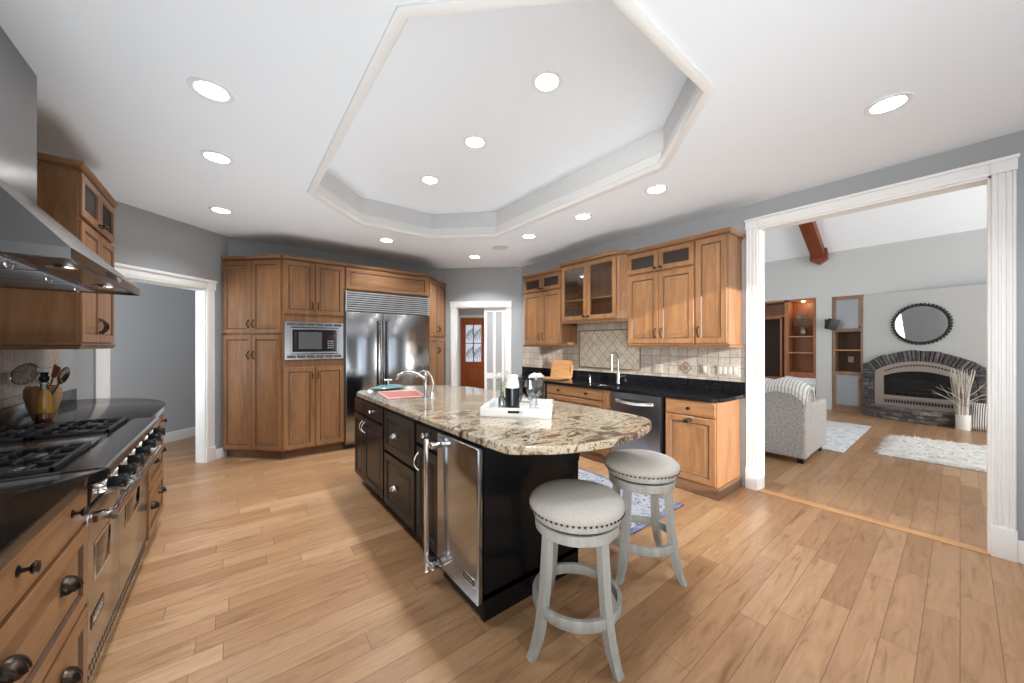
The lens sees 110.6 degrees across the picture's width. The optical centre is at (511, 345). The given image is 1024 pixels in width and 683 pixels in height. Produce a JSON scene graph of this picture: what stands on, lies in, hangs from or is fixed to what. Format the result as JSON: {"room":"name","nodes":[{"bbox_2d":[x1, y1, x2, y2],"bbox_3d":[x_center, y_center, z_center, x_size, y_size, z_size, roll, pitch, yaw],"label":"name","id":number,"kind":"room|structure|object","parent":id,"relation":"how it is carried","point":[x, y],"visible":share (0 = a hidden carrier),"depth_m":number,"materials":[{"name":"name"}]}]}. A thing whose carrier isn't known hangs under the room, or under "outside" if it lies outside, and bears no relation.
{"room":"kitchen","nodes":[
{"label":"kitchen","id":0,"kind":"room"},
{"bbox_2d":[37,151,73,391],"bbox_3d":[-1.823,0.007,0.484,0.120,2.745,6.460,0,0,-38],"label":"wall","id":1,"kind":"structure","parent":0,"point":[66,355],"depth_m":2.96,"materials":[{"name":"grey paint"}]},
{"bbox_2d":[0,349,59,408],"bbox_3d":[-2.561,0.024,1.526,0.009,0.688,3.170,0,0,-38],"label":"tile backsplash","id":2,"kind":"structure","parent":1,"relation":"attached to","point":[11,394],"depth_m":2.24,"materials":[{"name":"tile"}]},
{"bbox_2d":[0,152,117,349],"bbox_3d":[-2.975,-0.543,2.358,0.387,1.133,0.833,0,0,-38],"label":"upper cabinet","id":3,"kind":"object","parent":1,"relation":"attached to","point":[68,191],"visible":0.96,"depth_m":2.12,"materials":[{"name":"brown wood"}]},
{"bbox_2d":[0,26,139,295],"bbox_3d":[-2.170,-0.822,1.529,0.620,1.082,1.194,0,0,-38],"label":"range hood","id":4,"kind":"object","parent":1,"relation":"attached to","point":[37,252],"visible":1,"depth_m":1.56,"materials":[{"name":"silver metal"}]},
{"bbox_2d":[45,265,77,270],"bbox_3d":[-1.813,-0.312,1.428,0.084,0.006,0.084,0,0,-38],"label":"lamp","id":5,"kind":"object","parent":4,"relation":"on","point":[60,267],"depth_m":1.42,"materials":[{"name":"silver metal"}]},
{"bbox_2d":[93,285,115,288],"bbox_3d":[-2.186,-0.312,1.899,0.084,0.006,0.084,0,0,-38],"label":"lamp","id":6,"kind":"object","parent":4,"relation":"on","point":[96,286],"depth_m":1.89,"materials":[{"name":"silver metal"}]},
{"bbox_2d":[74,201,227,448],"bbox_3d":[-3.732,0.007,3.760,0.120,2.745,1.408,0,0,9],"label":"wall","id":7,"kind":"structure","parent":0,"point":[143,238],"depth_m":3.78,"materials":[{"name":"grey paint"}]},
{"bbox_2d":[94,262,216,462],"bbox_3d":[-3.718,0.302,3.734,0.164,2.155,1.115,0,0,9],"label":"trim","id":8,"kind":"structure","parent":7,"relation":"attached to","point":[205,289],"depth_m":4.17,"materials":[{"name":"white paint"}]},
{"bbox_2d":[216,447,226,459],"bbox_3d":[-3.572,1.320,4.353,0.016,0.120,0.170,0,0,9],"label":"baseboard","id":9,"kind":"structure","parent":7,"relation":"attached to","point":[220,453],"depth_m":4.34,"materials":[{"name":"white paint"}]},
{"bbox_2d":[110,281,195,432],"bbox_3d":[-5.155,0.007,3.770,0.100,2.745,5.400,0,0,9],"label":"wall","id":10,"kind":"structure","parent":0,"point":[153,356],"depth_m":4.94,"materials":[{"name":"grey paint"}]},
{"bbox_2d":[163,426,195,443],"bbox_3d":[-5.098,1.310,3.761,0.016,0.140,5.400,0,0,9],"label":"baseboard","id":11,"kind":"structure","parent":10,"relation":"attached to","point":[188,432],"depth_m":5.19,"materials":[{"name":"white paint"}]},
{"bbox_2d":[228,237,441,280],"bbox_3d":[-2.439,0.007,5.418,2.974,2.745,0.120,0,0,-38],"label":"wall","id":12,"kind":"structure","parent":0,"point":[236,246],"depth_m":5.04,"materials":[{"name":"grey paint"}]},
{"bbox_2d":[345,263,428,297],"bbox_3d":[-1.929,-0.910,5.286,1.190,0.349,0.654,0,0,-38],"label":"upper cabinet","id":13,"kind":"object","parent":12,"relation":"attached to","point":[361,278],"visible":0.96,"depth_m":5.00,"materials":[{"name":"brown wood"}]},
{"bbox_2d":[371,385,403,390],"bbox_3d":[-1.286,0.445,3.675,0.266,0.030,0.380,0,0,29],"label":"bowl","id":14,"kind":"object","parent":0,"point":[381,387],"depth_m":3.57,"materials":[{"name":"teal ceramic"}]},
{"bbox_2d":[459,309,483,314],"bbox_3d":[0.065,0.030,11.318,5.945,2.700,0.100,0,0,7],"label":"wall","id":15,"kind":"structure","parent":0,"point":[461,311],"depth_m":11.43,"materials":[{"name":"grey paint"}]},
{"bbox_2d":[459,315,483,387],"bbox_3d":[-1.239,0.200,11.378,1.040,2.360,0.085,0,0,7],"label":"entry door","id":16,"kind":"structure","parent":15,"relation":"in","point":[471,327],"depth_m":11.39,"materials":[{"name":"red wood"}]},
{"bbox_2d":[442,267,521,389],"bbox_3d":[-0.525,0.007,6.271,1.419,2.745,0.120,0,0,7],"label":"wall","id":17,"kind":"structure","parent":0,"point":[490,283],"depth_m":6.20,"materials":[{"name":"grey paint"}]},
{"bbox_2d":[450,301,511,387],"bbox_3d":[-0.542,0.302,6.255,1.106,2.155,0.164,0,0,7],"label":"trim","id":18,"kind":"structure","parent":17,"relation":"attached to","point":[455,306],"depth_m":6.22,"materials":[{"name":"white paint"}]},
{"bbox_2d":[484,308,504,391],"bbox_3d":[-0.309,0.356,6.248,0.357,2.023,0.035,0,0,7],"label":"door","id":19,"kind":"structure","parent":17,"relation":"in","point":[494,318],"depth_m":6.24,"materials":[{"name":"white paint"}]},
{"bbox_2d":[327,0,687,213],"bbox_3d":[-0.315,-1.695,2.938,2.350,0.050,3.600,0,0,-38],"label":"ceiling","id":20,"kind":"structure","parent":0,"point":[447,79],"depth_m":2.45,"materials":[{"name":"white paint"}]},
{"bbox_2d":[420,175,439,184],"bbox_3d":[-0.830,-1.667,3.574,0.200,0.007,0.200,0,0,-38],"label":"recessed light","id":21,"kind":"object","parent":20,"relation":"in","point":[427,179],"visible":1,"depth_m":3.56,"materials":[{"name":"white paint"}]},
{"bbox_2d":[463,135,486,148],"bbox_3d":[-0.304,-1.667,2.908,0.200,0.007,0.200,0,0,-38],"label":"recessed light","id":22,"kind":"object","parent":20,"relation":"in","point":[471,141],"visible":1,"depth_m":2.90,"materials":[{"name":"white paint"}]},
{"bbox_2d":[531,70,562,92],"bbox_3d":[0.222,-1.667,2.243,0.200,0.007,0.200,0,0,-38],"label":"recessed light","id":23,"kind":"object","parent":20,"relation":"in","point":[544,81],"visible":1,"depth_m":2.24,"materials":[{"name":"white paint"}]},
{"bbox_2d":[319,77,696,227],"bbox_3d":[-0.323,-1.518,2.932,2.087,0.305,3.397,0,0,-38],"label":"wall","id":24,"kind":"structure","parent":0,"point":[653,143],"depth_m":3.62,"materials":[{"name":"white paint"}]},
{"bbox_2d":[307,0,714,239],"bbox_3d":[-0.323,-1.419,2.932,2.090,0.141,3.400,0,0,-38],"label":"trim","id":25,"kind":"structure","parent":24,"relation":"attached to","point":[655,163],"depth_m":2.24,"materials":[{"name":"white paint"}]},
{"bbox_2d":[0,0,1023,268],"bbox_3d":[-1.821,-1.375,5.125,13.500,0.020,13.700,0,0,-38],"label":"ceiling","id":26,"kind":"structure","parent":0,"point":[794,81],"depth_m":1.99,"materials":[{"name":"white paint"}]},
{"bbox_2d":[187,76,234,103],"bbox_3d":[-1.608,-1.361,1.897,0.200,0.007,0.200,0,0,-38],"label":"recessed light","id":27,"kind":"object","parent":26,"relation":"in","point":[209,89],"visible":1,"depth_m":1.89,"materials":[{"name":"white paint"}]},
{"bbox_2d":[199,150,233,164],"bbox_3d":[-2.142,-1.361,2.572,0.200,0.007,0.200,0,0,-38],"label":"recessed light","id":28,"kind":"object","parent":26,"relation":"in","point":[213,156],"visible":1,"depth_m":2.57,"materials":[{"name":"white paint"}]},
{"bbox_2d":[208,206,233,213],"bbox_3d":[-2.937,-1.361,3.578,0.200,0.007,0.200,0,0,-38],"label":"recessed light","id":29,"kind":"object","parent":26,"relation":"in","point":[221,210],"visible":1,"depth_m":3.57,"materials":[{"name":"white paint"}]},
{"bbox_2d":[378,238,394,242],"bbox_3d":[-1.625,-1.361,4.592,0.200,0.007,0.200,0,0,-38],"label":"recessed light","id":30,"kind":"object","parent":26,"relation":"in","point":[387,240],"visible":1,"depth_m":4.59,"materials":[{"name":"white paint"}]},
{"bbox_2d":[468,255,480,258],"bbox_3d":[-0.573,-1.361,5.449,0.200,0.007,0.200,0,0,-38],"label":"recessed light","id":31,"kind":"object","parent":26,"relation":"in","point":[470,256],"visible":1,"depth_m":5.42,"materials":[{"name":"white paint"}]},
{"bbox_2d":[492,245,507,249],"bbox_3d":[-0.168,-1.361,4.933,0.236,0.008,0.236,0,0,-38],"label":"ceiling speaker","id":32,"kind":"object","parent":26,"relation":"attached to","point":[496,247],"visible":1,"depth_m":4.92,"materials":[{"name":"white paint"}]},
{"bbox_2d":[521,234,536,238],"bbox_3d":[0.213,-1.361,4.426,0.200,0.007,0.200,0,0,-38],"label":"recessed light","id":33,"kind":"object","parent":26,"relation":"in","point":[525,236],"visible":1,"depth_m":4.43,"materials":[{"name":"white paint"}]},
{"bbox_2d":[573,213,592,219],"bbox_3d":[0.750,-1.361,3.747,0.200,0.007,0.200,0,0,-38],"label":"recessed light","id":34,"kind":"object","parent":26,"relation":"in","point":[581,216],"visible":1,"depth_m":3.74,"materials":[{"name":"white paint"}]},
{"bbox_2d":[645,184,668,194],"bbox_3d":[1.264,-1.361,3.096,0.200,0.007,0.200,0,0,-38],"label":"recessed light","id":35,"kind":"object","parent":26,"relation":"in","point":[659,188],"visible":1,"depth_m":3.09,"materials":[{"name":"white paint"}]},
{"bbox_2d":[863,92,914,115],"bbox_3d":[2.127,-1.361,2.004,0.200,0.007,0.200,0,0,-38],"label":"recessed light","id":36,"kind":"object","parent":26,"relation":"in","point":[887,104],"visible":1,"depth_m":1.99,"materials":[{"name":"white paint"}]},
{"bbox_2d":[90,388,1023,682],"bbox_3d":[-0.340,1.430,4.703,15.300,0.100,16.200,0,0,-38],"label":"floor","id":37,"kind":"structure","parent":0,"point":[294,569],"depth_m":1.99,"materials":[{"name":"brown wood"}]},
{"bbox_2d":[0,489,88,682],"bbox_3d":[-1.566,0.943,0.818,0.677,0.874,0.815,0,0,-38],"label":"base cabinet","id":38,"kind":"object","parent":37,"relation":"on","point":[43,587],"visible":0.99,"depth_m":1.04,"materials":[{"name":"brown wood"}]},
{"bbox_2d":[0,468,108,569],"bbox_3d":[-1.564,0.438,0.820,0.697,0.136,0.817,0,0,-38],"label":"countertop","id":39,"kind":"structure","parent":38,"relation":"on","point":[27,506],"depth_m":1.06,"materials":[{"name":"black stone"}]},
{"bbox_2d":[0,416,164,682],"bbox_3d":[-2.184,0.909,1.634,0.720,0.942,1.212,0,0,-38],"label":"range","id":40,"kind":"object","parent":37,"relation":"on","point":[116,521],"visible":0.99,"depth_m":1.60,"materials":[{"name":"silver metal"}]},
{"bbox_2d":[0,418,132,482],"bbox_3d":[-2.243,0.474,1.587,0.570,0.039,1.212,0,0,-38],"label":"cooktop","id":41,"kind":"object","parent":40,"relation":"in","point":[70,442],"depth_m":1.64,"materials":[{"name":"silver metal"}]},
{"bbox_2d":[146,413,166,540],"bbox_3d":[-2.936,0.943,2.551,0.677,0.874,1.140,0,0,-38],"label":"base cabinet","id":42,"kind":"object","parent":37,"relation":"on","point":[155,488],"visible":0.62,"depth_m":2.46,"materials":[{"name":"brown wood"}]},
{"bbox_2d":[0,389,165,426],"bbox_3d":[-3.051,0.438,2.670,0.659,0.136,1.477,0,0,-38],"label":"countertop","id":43,"kind":"structure","parent":42,"relation":"on","point":[70,408],"depth_m":2.54,"materials":[{"name":"black stone"}]},
{"bbox_2d":[22,385,62,422],"bbox_3d":[-2.862,0.356,2.161,0.178,0.218,0.128,0,0,0],"label":"utensil crock","id":44,"kind":"object","parent":43,"relation":"on","point":[29,393],"visible":0.48,"depth_m":2.12,"materials":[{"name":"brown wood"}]},
{"bbox_2d":[9,363,38,386],"bbox_3d":[-2.930,0.269,2.142,0.219,0.327,0.026,0,0,-4],"label":"skimmer","id":45,"kind":"object","parent":44,"relation":"in","point":[36,368],"visible":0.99,"depth_m":2.14,"materials":[{"name":"silver metal"}]},
{"bbox_2d":[31,367,44,386],"bbox_3d":[-2.891,0.281,2.153,0.090,0.300,0.024,0,0,-4],"label":"ladle","id":46,"kind":"object","parent":44,"relation":"in","point":[36,380],"visible":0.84,"depth_m":2.15,"materials":[{"name":"silver metal"}]},
{"bbox_2d":[49,364,60,385],"bbox_3d":[-2.804,0.272,2.147,0.151,0.321,0.012,0,0,7],"label":"wooden spatula","id":47,"kind":"object","parent":44,"relation":"in","point":[56,369],"visible":0.56,"depth_m":2.14,"materials":[{"name":"brown wood"}]},
{"bbox_2d":[51,367,69,394],"bbox_3d":[-2.771,0.281,2.132,0.234,0.306,0.025,0,0,7],"label":"serving spoon","id":48,"kind":"object","parent":44,"relation":"in","point":[63,375],"visible":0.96,"depth_m":2.12,"materials":[{"name":"silver metal"}]},
{"bbox_2d":[36,372,52,423],"bbox_3d":[-2.747,0.310,2.080,0.060,0.310,0.060,0,0,-38],"label":"oil bottle","id":49,"kind":"object","parent":43,"relation":"on","point":[44,414],"visible":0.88,"depth_m":2.07,"materials":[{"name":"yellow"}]},
{"bbox_2d":[221,255,285,458],"bbox_3d":[-3.138,0.147,4.500,0.810,2.465,0.509,0,0,7],"label":"pantry cabinet","id":50,"kind":"object","parent":37,"relation":"on","point":[252,284],"visible":1,"depth_m":4.29,"materials":[{"name":"brown wood"}]},
{"bbox_2d":[282,255,344,458],"bbox_3d":[-2.665,0.147,4.696,0.692,2.465,0.687,0,0,-38],"label":"tall cabinet","id":51,"kind":"object","parent":37,"relation":"on","point":[313,290],"visible":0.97,"depth_m":4.45,"materials":[{"name":"brown wood"}]},
{"bbox_2d":[284,321,342,359],"bbox_3d":[-2.616,-0.060,4.635,0.656,0.466,0.484,0,0,-38],"label":"microwave","id":52,"kind":"object","parent":51,"relation":"in","point":[299,337],"visible":1,"depth_m":4.43,"materials":[{"name":"silver metal"}]},
{"bbox_2d":[344,290,428,448],"bbox_3d":[-1.897,0.324,5.244,1.184,2.112,0.719,0,0,-38],"label":"refrigerator","id":53,"kind":"object","parent":37,"relation":"on","point":[387,335],"visible":0.71,"depth_m":4.93,"materials":[{"name":"silver metal"}]},
{"bbox_2d":[428,275,446,384],"bbox_3d":[-1.428,0.147,5.863,0.508,2.465,0.830,0,0,7],"label":"pantry cabinet","id":54,"kind":"object","parent":37,"relation":"on","point":[436,287],"visible":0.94,"depth_m":5.79,"materials":[{"name":"brown wood"}]},
{"bbox_2d":[424,432,482,615],"bbox_3d":[-0.102,0.941,2.100,0.686,0.858,0.473,0,0,-38],"label":"ice maker","id":55,"kind":"object","parent":37,"relation":"on","point":[459,462],"visible":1,"depth_m":1.89,"materials":[{"name":"silver metal"}]},
{"bbox_2d":[355,395,579,621],"bbox_3d":[-0.524,0.940,2.932,0.959,0.880,2.310,0,0,-38],"label":"kitchen island","id":56,"kind":"object","parent":37,"relation":"on","point":[389,444],"visible":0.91,"depth_m":2.06,"materials":[{"name":"black paint"}]},
{"bbox_2d":[357,385,651,454],"bbox_3d":[-0.331,0.480,2.899,1.161,0.040,2.861,0,0,-38],"label":"island countertop","id":57,"kind":"structure","parent":56,"relation":"on","point":[455,410],"depth_m":2.09,"materials":[{"name":"stone"}]},
{"bbox_2d":[371,379,403,390],"bbox_3d":[-1.286,0.405,3.675,0.266,0.110,0.380,0,0,29],"label":"covered dish","id":58,"kind":"object","parent":57,"relation":"on","point":[387,387],"visible":0.99,"depth_m":3.60,"materials":[{"name":"teal"}]},
{"bbox_2d":[377,390,423,399],"bbox_3d":[-1.036,0.529,3.321,0.374,0.162,0.539,0,0,-27],"label":"cutting board","id":59,"kind":"object","parent":57,"relation":"in","point":[398,394],"visible":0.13,"depth_m":3.50,"materials":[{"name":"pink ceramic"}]},
{"bbox_2d":[395,370,434,397],"bbox_3d":[-0.857,0.338,3.124,0.356,0.243,0.059,0,0,-2],"label":"faucet","id":60,"kind":"object","parent":57,"relation":"on","point":[431,395],"visible":1,"depth_m":3.12,"materials":[{"name":"silver metal"}]},
{"bbox_2d":[480,398,553,418],"bbox_3d":[0.052,0.429,2.453,0.455,0.062,0.420,0,0,9],"label":"serving tray","id":61,"kind":"object","parent":57,"relation":"on","point":[490,409],"visible":0.83,"depth_m":2.27,"materials":[{"name":"white paint"}]},
{"bbox_2d":[495,371,508,407],"bbox_3d":[-0.082,0.313,2.461,0.112,0.272,0.115,0,0,33],"label":"flower vase","id":62,"kind":"object","parent":61,"relation":"on","point":[504,384],"visible":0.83,"depth_m":2.45,"materials":[{"name":"clear glass"}]},
{"bbox_2d":[498,392,504,407],"bbox_3d":[-0.069,0.385,2.454,0.052,0.130,0.052,0,0,-38],"label":"bottle","id":63,"kind":"object","parent":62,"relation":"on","point":[501,394],"depth_m":2.45,"materials":[{"name":"clear glass"}]},
{"bbox_2d":[505,374,522,413],"bbox_3d":[0.008,0.321,2.353,0.107,0.257,0.097,0,0,18],"label":"carafe","id":64,"kind":"object","parent":61,"relation":"on","point":[513,397],"visible":0.91,"depth_m":2.32,"materials":[{"name":"black"}]},
{"bbox_2d":[523,379,537,407],"bbox_3d":[0.123,0.340,2.392,0.108,0.218,0.108,0,0,-38],"label":"goblet","id":65,"kind":"object","parent":61,"relation":"on","point":[524,380],"visible":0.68,"depth_m":2.37,"materials":[{"name":"clear glass"}]},
{"bbox_2d":[529,378,543,408],"bbox_3d":[0.172,0.340,2.507,0.108,0.218,0.108,0,0,-38],"label":"goblet","id":66,"kind":"object","parent":61,"relation":"on","point":[530,379],"visible":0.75,"depth_m":2.49,"materials":[{"name":"clear glass"}]},
{"bbox_2d":[526,479,625,682],"bbox_3d":[0.308,1.036,1.697,0.451,0.688,0.452,0,0,10],"label":"bar stool","id":67,"kind":"object","parent":37,"relation":"on","point":[577,513],"visible":1,"depth_m":1.55,"materials":[{"name":"grey wood"}]},
{"bbox_2d":[547,383,610,463],"bbox_3d":[0.994,0.947,4.594,0.587,0.866,1.045,0,0,-38],"label":"base cabinet","id":68,"kind":"object","parent":37,"relation":"on","point":[596,398],"visible":0.24,"depth_m":4.31,"materials":[{"name":"brown wood"}]},
{"bbox_2d":[519,366,744,402],"bbox_3d":[1.004,0.436,4.611,0.570,0.152,3.390,0,0,-38],"label":"countertop","id":69,"kind":"structure","parent":68,"relation":"on","point":[712,391],"depth_m":3.97,"materials":[{"name":"black stone"}]},
{"bbox_2d":[528,373,543,377],"bbox_3d":[0.370,0.454,5.289,0.260,0.097,0.170,0,0,37],"label":"dish towel","id":70,"kind":"object","parent":69,"relation":"on","point":[533,375],"visible":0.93,"depth_m":5.24,"materials":[{"name":"white fabric"}]},
{"bbox_2d":[538,376,569,380],"bbox_3d":[0.592,0.470,5.057,0.240,0.018,0.400,0,0,-44],"label":"cutting board","id":71,"kind":"object","parent":69,"relation":"on","point":[548,377],"visible":1,"depth_m":4.96,"materials":[{"name":"brown wood"}]},
{"bbox_2d":[550,360,573,378],"bbox_3d":[0.741,0.350,5.267,0.070,0.264,0.400,0,0,-42],"label":"cutting board","id":72,"kind":"object","parent":69,"relation":"on","point":[560,368],"visible":0.92,"depth_m":5.25,"materials":[{"name":"brown wood"}]},
{"bbox_2d":[610,352,624,383],"bbox_3d":[1.322,0.277,4.409,0.133,0.406,0.216,0,0,43],"label":"faucet","id":73,"kind":"object","parent":69,"relation":"on","point":[613,353],"visible":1,"depth_m":4.47,"materials":[{"name":"silver metal"}]},
{"bbox_2d":[578,467,683,534],"bbox_3d":[0.482,1.374,3.696,0.780,0.010,2.240,0,0,-38],"label":"rug","id":74,"kind":"object","parent":37,"relation":"on","point":[641,505],"visible":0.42,"depth_m":3.09,"materials":[{"name":"white fabric"}]},
{"bbox_2d":[611,391,665,454],"bbox_3d":[1.498,0.946,3.932,0.618,0.868,0.605,0,0,-38],"label":"dishwasher","id":75,"kind":"object","parent":37,"relation":"on","point":[653,408],"visible":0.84,"depth_m":3.65,"materials":[{"name":"silver metal"}]},
{"bbox_2d":[604,449,687,586],"bbox_3d":[0.817,1.036,2.240,0.451,0.688,0.451,0,0,5],"label":"bar stool","id":76,"kind":"object","parent":37,"relation":"on","point":[641,471],"visible":0.98,"depth_m":2.09,"materials":[{"name":"grey wood"}]},
{"bbox_2d":[666,397,741,500],"bbox_3d":[1.871,0.946,3.484,0.587,0.868,0.495,0,0,-38],"label":"base cabinet","id":77,"kind":"object","parent":37,"relation":"on","point":[703,438],"visible":0.94,"depth_m":3.30,"materials":[{"name":"brown wood"}]},
{"bbox_2d":[765,298,815,396],"bbox_3d":[6.428,0.165,8.439,0.422,2.430,1.322,0,0,-38],"label":"bookcase","id":78,"kind":"object","parent":37,"relation":"on","point":[787,353],"visible":0.61,"depth_m":8.32,"materials":[{"name":"brown wood"}]},
{"bbox_2d":[792,313,812,335],"bbox_3d":[6.616,-0.482,8.104,0.375,0.541,0.550,0,0,-20],"label":"flower vase","id":79,"kind":"object","parent":78,"relation":"on","point":[802,331],"visible":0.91,"depth_m":8.06,"materials":[{"name":"brown metal"}]},
{"bbox_2d":[765,391,825,463],"bbox_3d":[3.142,0.930,5.225,1.050,0.900,2.100,0,0,-38],"label":"sofa","id":80,"kind":"object","parent":37,"relation":"on","point":[792,429],"visible":0.42,"depth_m":4.25,"materials":[{"name":"white fabric"}]},
{"bbox_2d":[765,377,814,407],"bbox_3d":[3.108,0.552,4.660,0.377,0.327,1.293,0,0,-38],"label":"throw blanket","id":81,"kind":"object","parent":80,"relation":"on","point":[800,389],"visible":0.35,"depth_m":4.22,"materials":[{"name":"white fabric"}]},
{"bbox_2d":[785,376,815,390],"bbox_3d":[3.947,0.674,4.902,0.185,0.472,0.460,0,0,-7],"label":"throw pillow","id":82,"kind":"object","parent":80,"relation":"on","point":[811,382],"visible":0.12,"depth_m":4.73,"materials":[{"name":"white fabric"}]},
{"bbox_2d":[822,421,871,452],"bbox_3d":[4.417,1.373,6.232,2.360,0.011,2.440,0,0,-38],"label":"rug","id":83,"kind":"object","parent":37,"relation":"on","point":[840,436],"visible":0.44,"depth_m":5.44,"materials":[{"name":"white fabric"}]},
{"bbox_2d":[833,295,862,412],"bbox_3d":[7.143,0.172,7.504,0.459,2.415,0.466,0,0,-38],"label":"bookcase","id":84,"kind":"object","parent":37,"relation":"on","point":[848,336],"visible":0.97,"depth_m":7.45,"materials":[{"name":"beige wood"}]},
{"bbox_2d":[758,489,991,555],"bbox_3d":[2.765,1.377,2.863,0.090,0.006,1.318,0,0,-38],"label":"trim","id":85,"kind":"structure","parent":37,"relation":"on","point":[878,522],"depth_m":2.72,"materials":[{"name":"brown wood"}]},
{"bbox_2d":[862,350,986,426],"bbox_3d":[7.309,0.733,6.425,0.462,1.295,1.525,0,0,-28],"label":"fireplace","id":86,"kind":"object","parent":37,"relation":"on","point":[899,386],"visible":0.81,"depth_m":6.46,"materials":[{"name":"stone"}]},
{"bbox_2d":[874,435,986,471],"bbox_3d":[5.761,1.331,4.237,1.626,0.090,1.989,0,0,-38],"label":"rug","id":87,"kind":"object","parent":37,"relation":"on","point":[967,456],"visible":0.77,"depth_m":4.44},
{"bbox_2d":[932,368,986,430],"bbox_3d":[7.431,0.874,5.786,0.790,1.013,0.745,0,0,-38],"label":"vase","id":88,"kind":"object","parent":37,"relation":"on","point":[961,401],"visible":0.98,"depth_m":5.77,"materials":[{"name":"white paint"}]},
{"bbox_2d":[969,402,986,430],"bbox_3d":[7.634,1.155,5.643,0.200,0.439,0.450,0,0,-30],"label":"pillow","id":89,"kind":"object","parent":37,"relation":"on","point":[978,411],"visible":0.38,"depth_m":5.71,"materials":[{"name":"white fabric"}]},
{"bbox_2d":[522,130,1023,540],"bbox_3d":[2.177,-0.920,3.696,0.130,4.600,6.300,0,0,-38],"label":"wall","id":90,"kind":"structure","parent":0,"point":[1013,143],"depth_m":2.86,"materials":[{"name":"grey paint"}]},
{"bbox_2d":[522,267,576,346],"bbox_3d":[0.543,-0.532,5.343,0.382,1.105,0.829,0,0,-38],"label":"upper cabinet","id":91,"kind":"object","parent":90,"relation":"attached to","point":[542,290],"visible":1,"depth_m":5.18,"materials":[{"name":"brown wood"}]},
{"bbox_2d":[559,249,630,325],"bbox_3d":[1.092,-0.695,4.579,0.467,0.820,1.118,0,0,-38],"label":"upper cabinet","id":92,"kind":"object","parent":90,"relation":"attached to","point":[594,288],"visible":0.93,"depth_m":4.58,"materials":[{"name":"brown wood"}]},
{"bbox_2d":[561,293,624,304],"bbox_3d":[1.129,-0.597,4.608,0.346,0.018,1.014,0,0,-38],"label":"shelf","id":93,"kind":"object","parent":92,"relation":"attached to","point":[607,299],"depth_m":4.70,"materials":[{"name":"brown wood"}]},
{"bbox_2d":[523,321,744,381],"bbox_3d":[1.224,0.019,4.776,0.019,0.678,3.365,0,0,-38],"label":"tile backsplash","id":94,"kind":"structure","parent":90,"relation":"attached to","point":[594,348],"depth_m":4.50,"materials":[{"name":"tile"}]},
{"bbox_2d":[653,364,662,372],"bbox_3d":[1.710,0.268,4.156,0.010,0.100,0.115,0,0,-38],"label":"outlet","id":95,"kind":"object","parent":94,"relation":"attached to","point":[658,368],"visible":1,"depth_m":4.15,"materials":[{"name":"beige plastic"}]},
{"bbox_2d":[701,364,708,374],"bbox_3d":[2.037,0.252,3.742,0.011,0.115,0.085,0,0,-38],"label":"switch plate","id":96,"kind":"object","parent":94,"relation":"attached to","point":[704,367],"visible":1,"depth_m":3.74,"materials":[{"name":"beige plastic"}]},
{"bbox_2d":[717,364,738,376],"bbox_3d":[2.175,0.252,3.567,0.011,0.115,0.192,0,0,-38],"label":"switch plate","id":97,"kind":"object","parent":94,"relation":"attached to","point":[722,370],"visible":1,"depth_m":3.56,"materials":[{"name":"beige plastic"}]},
{"bbox_2d":[626,235,695,347],"bbox_3d":[1.688,-0.532,3.894,0.382,1.105,0.760,0,0,-38],"label":"upper cabinet","id":98,"kind":"object","parent":90,"relation":"attached to","point":[662,276],"visible":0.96,"depth_m":3.76,"materials":[{"name":"brown wood"}]},
{"bbox_2d":[694,227,745,347],"bbox_3d":[2.027,-0.532,3.465,0.382,1.105,0.329,0,0,-38],"label":"upper cabinet","id":99,"kind":"object","parent":90,"relation":"attached to","point":[718,252],"visible":1,"depth_m":3.37,"materials":[{"name":"brown wood"}]},
{"bbox_2d":[744,153,1019,562],"bbox_3d":[2.793,0.083,2.888,0.174,2.595,1.537,0,0,-38],"label":"trim","id":100,"kind":"structure","parent":90,"relation":"attached to","point":[999,175],"depth_m":2.34,"materials":[{"name":"white paint"}]},
{"bbox_2d":[1018,540,1023,563],"bbox_3d":[3.616,1.310,1.758,0.016,0.140,1.272,0,0,-38],"label":"baseboard","id":101,"kind":"structure","parent":90,"relation":"attached to","point":[1020,543],"depth_m":2.24,"materials":[{"name":"white paint"}]},
{"bbox_2d":[765,228,986,409],"bbox_3d":[8.034,-0.310,6.223,0.150,3.380,8.000,0,0,-38],"label":"wall","id":102,"kind":"structure","parent":0,"point":[960,258],"depth_m":7.14,"materials":[{"name":"grey paint"}]},
{"bbox_2d":[824,318,839,329],"bbox_3d":[6.785,-0.446,7.535,0.210,0.260,0.271,0,0,20],"label":"wall speaker","id":103,"kind":"object","parent":102,"relation":"attached to","point":[832,324],"visible":1,"depth_m":7.44,"materials":[{"name":"black plastic"}]},
{"bbox_2d":[765,185,986,262],"bbox_3d":[5.615,-3.030,4.375,6.237,2.220,8.100,0,0,-38],"label":"ceiling","id":104,"kind":"structure","parent":0,"point":[964,210],"depth_m":6.56,"materials":[{"name":"white paint"}]},
{"bbox_2d":[799,221,828,264],"bbox_3d":[5.287,-2.845,6.601,3.683,2.180,0.290,0,0,-38],"label":"ceiling beam","id":105,"kind":"structure","parent":104,"relation":"attached to","point":[819,254],"depth_m":7.36,"materials":[{"name":"brown wood"}]},
{"bbox_2d":[863,284,986,370],"bbox_3d":[7.877,0.178,5.924,0.467,2.404,2.925,0,0,-38],"label":"wall","id":106,"kind":"structure","parent":0,"point":[967,305],"depth_m":6.32,"materials":[{"name":"grey paint"}]},
{"bbox_2d":[891,303,952,344],"bbox_3d":[7.504,-0.395,6.508,0.035,0.776,0.776,0,0,-28],"label":"wall mirror","id":107,"kind":"object","parent":106,"relation":"attached to","point":[920,323],"visible":1,"depth_m":6.49,"materials":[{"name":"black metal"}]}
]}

